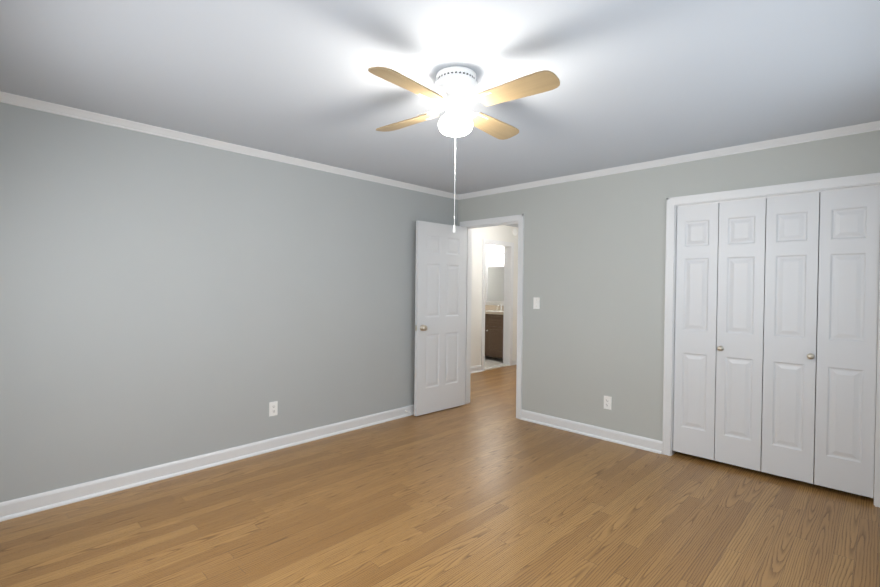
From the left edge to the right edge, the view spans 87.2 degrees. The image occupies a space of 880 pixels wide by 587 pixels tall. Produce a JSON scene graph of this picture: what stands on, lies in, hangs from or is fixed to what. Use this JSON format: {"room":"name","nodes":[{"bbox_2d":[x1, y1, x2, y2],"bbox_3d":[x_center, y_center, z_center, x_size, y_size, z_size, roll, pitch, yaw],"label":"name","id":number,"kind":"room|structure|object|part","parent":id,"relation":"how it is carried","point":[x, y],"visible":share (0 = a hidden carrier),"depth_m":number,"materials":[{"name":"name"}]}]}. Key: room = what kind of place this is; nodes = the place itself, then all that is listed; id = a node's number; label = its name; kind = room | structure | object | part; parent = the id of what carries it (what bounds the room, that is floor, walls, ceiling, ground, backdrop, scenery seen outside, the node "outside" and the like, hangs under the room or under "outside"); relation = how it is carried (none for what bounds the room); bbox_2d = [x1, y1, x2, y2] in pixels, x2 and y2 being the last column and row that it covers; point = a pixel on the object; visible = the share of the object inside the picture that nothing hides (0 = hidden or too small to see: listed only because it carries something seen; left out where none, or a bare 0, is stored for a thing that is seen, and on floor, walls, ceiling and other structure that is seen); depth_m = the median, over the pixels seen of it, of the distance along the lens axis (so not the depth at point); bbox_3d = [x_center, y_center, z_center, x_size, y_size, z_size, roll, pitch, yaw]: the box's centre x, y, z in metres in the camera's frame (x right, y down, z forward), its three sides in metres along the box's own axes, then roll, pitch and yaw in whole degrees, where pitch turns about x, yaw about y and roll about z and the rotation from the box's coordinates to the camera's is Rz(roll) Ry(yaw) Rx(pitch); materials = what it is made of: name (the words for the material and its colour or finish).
{"room":"empty bedroom","nodes":[
{"label":"empty bedroom","id":0,"kind":"room"},
{"bbox_2d":[0,102,457,502],"bbox_3d":[-1.485,0.076,3.734,0.120,2.415,4.720,1,1,44],"label":"wall","id":1,"kind":"structure","parent":0,"point":[163,300],"depth_m":3.27,"materials":[{"name":"paint"}]},
{"bbox_2d":[0,405,413,521],"bbox_3d":[-1.402,1.235,3.742,0.027,0.100,4.600,1,1,44],"label":"baseboard","id":2,"kind":"structure","parent":1,"relation":"attached to","point":[26,505],"depth_m":3.26,"materials":[{"name":"paint"}]},
{"bbox_2d":[0,91,458,199],"bbox_3d":[-1.374,-1.105,3.706,0.038,0.050,4.600,1,1,44],"label":"crown molding","id":3,"kind":"structure","parent":1,"relation":"attached to","point":[27,102],"depth_m":3.29,"materials":[{"name":"paint"}]},
{"bbox_2d":[269,401,277,416],"bbox_3d":[-1.364,0.945,3.787,0.010,0.115,0.070,1,1,44],"label":"electrical outlet","id":4,"kind":"object","parent":1,"relation":"attached to","point":[273,408],"visible":1,"depth_m":3.78,"materials":[{"name":"white plastic"}]},
{"bbox_2d":[0,365,879,586],"bbox_3d":[0.847,1.356,3.929,5.440,0.100,8.240,1,1,44],"label":"floor","id":5,"kind":"structure","parent":0,"point":[485,487],"depth_m":2.67,"materials":[{"name":"brown wood"}]},
{"bbox_2d":[485,364,508,369],"bbox_3d":[0.914,1.247,7.817,0.120,0.012,0.695,1,1,44],"label":"threshold","id":6,"kind":"object","parent":5,"relation":"on","point":[496,366],"depth_m":7.85,"materials":[{"name":"white stone"}]},
{"bbox_2d":[0,0,879,226],"bbox_3d":[0.192,-1.175,4.556,7.340,0.100,8.240,1,1,44],"label":"ceiling","id":7,"kind":"structure","parent":0,"point":[641,81],"depth_m":2.29,"materials":[{"name":"paint"}]},
{"bbox_2d":[368,66,559,232],"bbox_3d":[0.077,-0.704,2.320,0.829,0.783,0.829,1,1,-5],"label":"ceiling fan","id":8,"kind":"object","parent":7,"relation":"hanging from","point":[455,90],"visible":1,"depth_m":2.23,"materials":[{"name":"white"}]},
{"bbox_3d":[-0.144,-0.927,2.049,0.136,0.006,0.397,17,11,39],"label":"blade","id":9,"kind":"part","parent":8,"relation":"part of","materials":[{"name":"brown wood"}]},
{"bbox_3d":[-0.188,-0.935,2.540,0.397,0.006,0.136,1,13,40],"label":"blade","id":10,"kind":"part","parent":8,"relation":"part of","materials":[{"name":"brown wood"}]},
{"bbox_3d":[0.079,-0.609,2.326,0.086,0.593,0.082,1,1,44],"label":"pull chain","id":11,"kind":"part","parent":8,"relation":"part of","materials":[{"name":"white metal"}]},
{"bbox_3d":[0.079,-0.852,2.318,0.174,0.114,0.174,1,1,44],"label":"globe","id":12,"kind":"part","parent":8,"relation":"part of","materials":[{"name":"white glass"}]},
{"bbox_3d":[0.302,-0.930,2.584,0.136,0.006,0.397,-14,-9,39],"label":"blade","id":13,"kind":"part","parent":8,"relation":"part of","materials":[{"name":"brown wood"}]},
{"bbox_3d":[0.347,-0.923,2.094,0.397,0.006,0.136,1,-11,40],"label":"blade","id":14,"kind":"part","parent":8,"relation":"part of","materials":[{"name":"brown wood"}]},
{"bbox_2d":[485,356,502,367],"bbox_3d":[0.093,1.286,8.422,1.900,0.100,2.840,1,1,44],"label":"floor","id":15,"kind":"structure","parent":0,"point":[491,361],"depth_m":8.46,"materials":[{"name":"white tile"}]},
{"bbox_2d":[485,304,503,357],"bbox_3d":[1.042,0.722,8.841,1.100,1.035,0.570,1,1,44],"label":"bathroom vanity","id":16,"kind":"object","parent":15,"relation":"on","point":[494,314],"visible":0.42,"depth_m":8.55,"materials":[{"name":"brown wood"}]},
{"bbox_2d":[485,245,503,305],"bbox_3d":[1.078,0.026,9.321,1.780,2.415,0.170,1,1,44],"label":"wall","id":17,"kind":"structure","parent":0,"point":[490,250],"depth_m":9.21,"materials":[{"name":"paint"}]},
{"bbox_2d":[486,265,503,302],"bbox_3d":[1.243,-0.186,9.026,0.860,0.750,0.022,1,1,44],"label":"mirror","id":18,"kind":"object","parent":17,"relation":"attached to","point":[494,283],"visible":0.48,"depth_m":9.17,"materials":[{"name":"mirror"}]},
{"bbox_2d":[491,253,503,259],"bbox_3d":[1.206,-0.718,8.974,0.620,0.125,0.144,1,1,44],"label":"sconce","id":19,"kind":"object","parent":17,"relation":"attached to","point":[494,256],"visible":0.6,"depth_m":9.05,"materials":[{"name":"white metal"}]},
{"bbox_2d":[471,225,517,366],"bbox_3d":[0.594,0.046,7.457,0.120,2.415,3.280,1,1,44],"label":"wall","id":20,"kind":"structure","parent":0,"point":[504,233],"depth_m":7.42,"materials":[{"name":"paint"}]},
{"bbox_2d":[471,365,481,372],"bbox_3d":[0.082,1.207,6.853,0.027,0.100,1.695,1,1,44],"label":"baseboard","id":21,"kind":"structure","parent":20,"relation":"attached to","point":[476,369],"depth_m":7.37,"materials":[{"name":"paint"}]},
{"bbox_2d":[481,239,513,370],"bbox_3d":[0.925,0.185,7.802,0.152,2.135,0.845,1,1,44],"label":"door frame","id":22,"kind":"structure","parent":20,"relation":"attached to","point":[496,242],"depth_m":8.02,"materials":[{"name":"paint"}]},
{"bbox_2d":[512,359,516,364],"bbox_3d":[1.505,1.202,8.320,0.027,0.100,0.700,1,1,44],"label":"baseboard","id":23,"kind":"structure","parent":20,"relation":"attached to","point":[514,361],"depth_m":8.12,"materials":[{"name":"paint"}]},
{"bbox_2d":[513,228,517,235],"bbox_3d":[1.317,-1.072,8.062,0.037,0.128,0.128,1,1,44],"label":"smoke detector","id":24,"kind":"object","parent":20,"relation":"attached to","point":[515,232],"visible":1,"depth_m":8.04,"materials":[{"name":"white plastic"}]},
{"bbox_2d":[458,130,879,440],"bbox_3d":[1.277,0.096,4.427,5.320,2.415,0.120,1,1,44],"label":"wall","id":25,"kind":"structure","parent":0,"point":[594,275],"depth_m":4.11,"materials":[{"name":"paint"}]},
{"bbox_2d":[460,214,523,418],"bbox_3d":[0.583,0.234,5.101,0.870,2.105,0.160,1,1,44],"label":"door frame","id":26,"kind":"structure","parent":25,"relation":"attached to","point":[519,219],"depth_m":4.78,"materials":[{"name":"paint"}]},
{"bbox_2d":[414,221,466,415],"bbox_3d":[0.021,0.259,5.051,0.742,2.028,0.153,0,1,-43],"label":"door","id":27,"kind":"structure","parent":26,"relation":"attached to","point":[440,311],"depth_m":5.01,"materials":[{"name":"paint"}]},
{"bbox_2d":[533,297,539,308],"bbox_3d":[0.965,0.097,4.634,0.070,0.115,0.017,1,1,44],"label":"light switch","id":28,"kind":"object","parent":25,"relation":"attached to","point":[536,302],"visible":1,"depth_m":4.63,"materials":[{"name":"white plastic"}]},
{"bbox_2d":[520,409,661,453],"bbox_3d":[1.651,1.264,3.966,4.100,0.100,0.027,1,1,44],"label":"baseboard","id":29,"kind":"structure","parent":25,"relation":"attached to","point":[635,441],"depth_m":4.20,"materials":[{"name":"paint"}]},
{"bbox_2d":[604,396,611,409],"bbox_3d":[1.495,0.975,4.128,0.070,0.115,0.010,1,1,44],"label":"electrical outlet","id":30,"kind":"object","parent":25,"relation":"attached to","point":[607,402],"visible":1,"depth_m":4.12,"materials":[{"name":"white plastic"}]},
{"bbox_2d":[458,121,879,199],"bbox_3d":[1.672,-1.076,3.929,4.100,0.050,0.038,1,1,44],"label":"crown molding","id":31,"kind":"structure","parent":25,"relation":"attached to","point":[823,134],"depth_m":3.59,"materials":[{"name":"paint"}]},
{"bbox_2d":[673,198,766,470],"bbox_3d":[2.125,0.298,3.554,0.595,1.982,0.067,1,1,44],"label":"closet door","id":32,"kind":"structure","parent":25,"relation":"in","point":[719,320],"depth_m":3.54,"materials":[{"name":"paint"}]},
{"bbox_2d":[662,173,879,507],"bbox_3d":[2.366,0.304,3.372,1.240,2.050,0.120,1,1,44],"label":"door frame","id":33,"kind":"structure","parent":25,"relation":"attached to","point":[673,361],"depth_m":3.69,"materials":[{"name":"paint"}]},
{"bbox_2d":[677,184,879,206],"bbox_3d":[2.363,-0.695,3.344,1.200,0.012,0.026,1,1,44],"label":"track","id":34,"kind":"object","parent":25,"relation":"attached to","point":[766,197],"visible":0.89,"depth_m":3.26,"materials":[{"name":"metal"}]},
{"bbox_2d":[761,186,879,497],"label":"closet door","id":35,"kind":"structure","parent":25,"relation":"in","point":[841,339],"depth_m":3.12,"materials":[{"name":"paint"}]}
]}

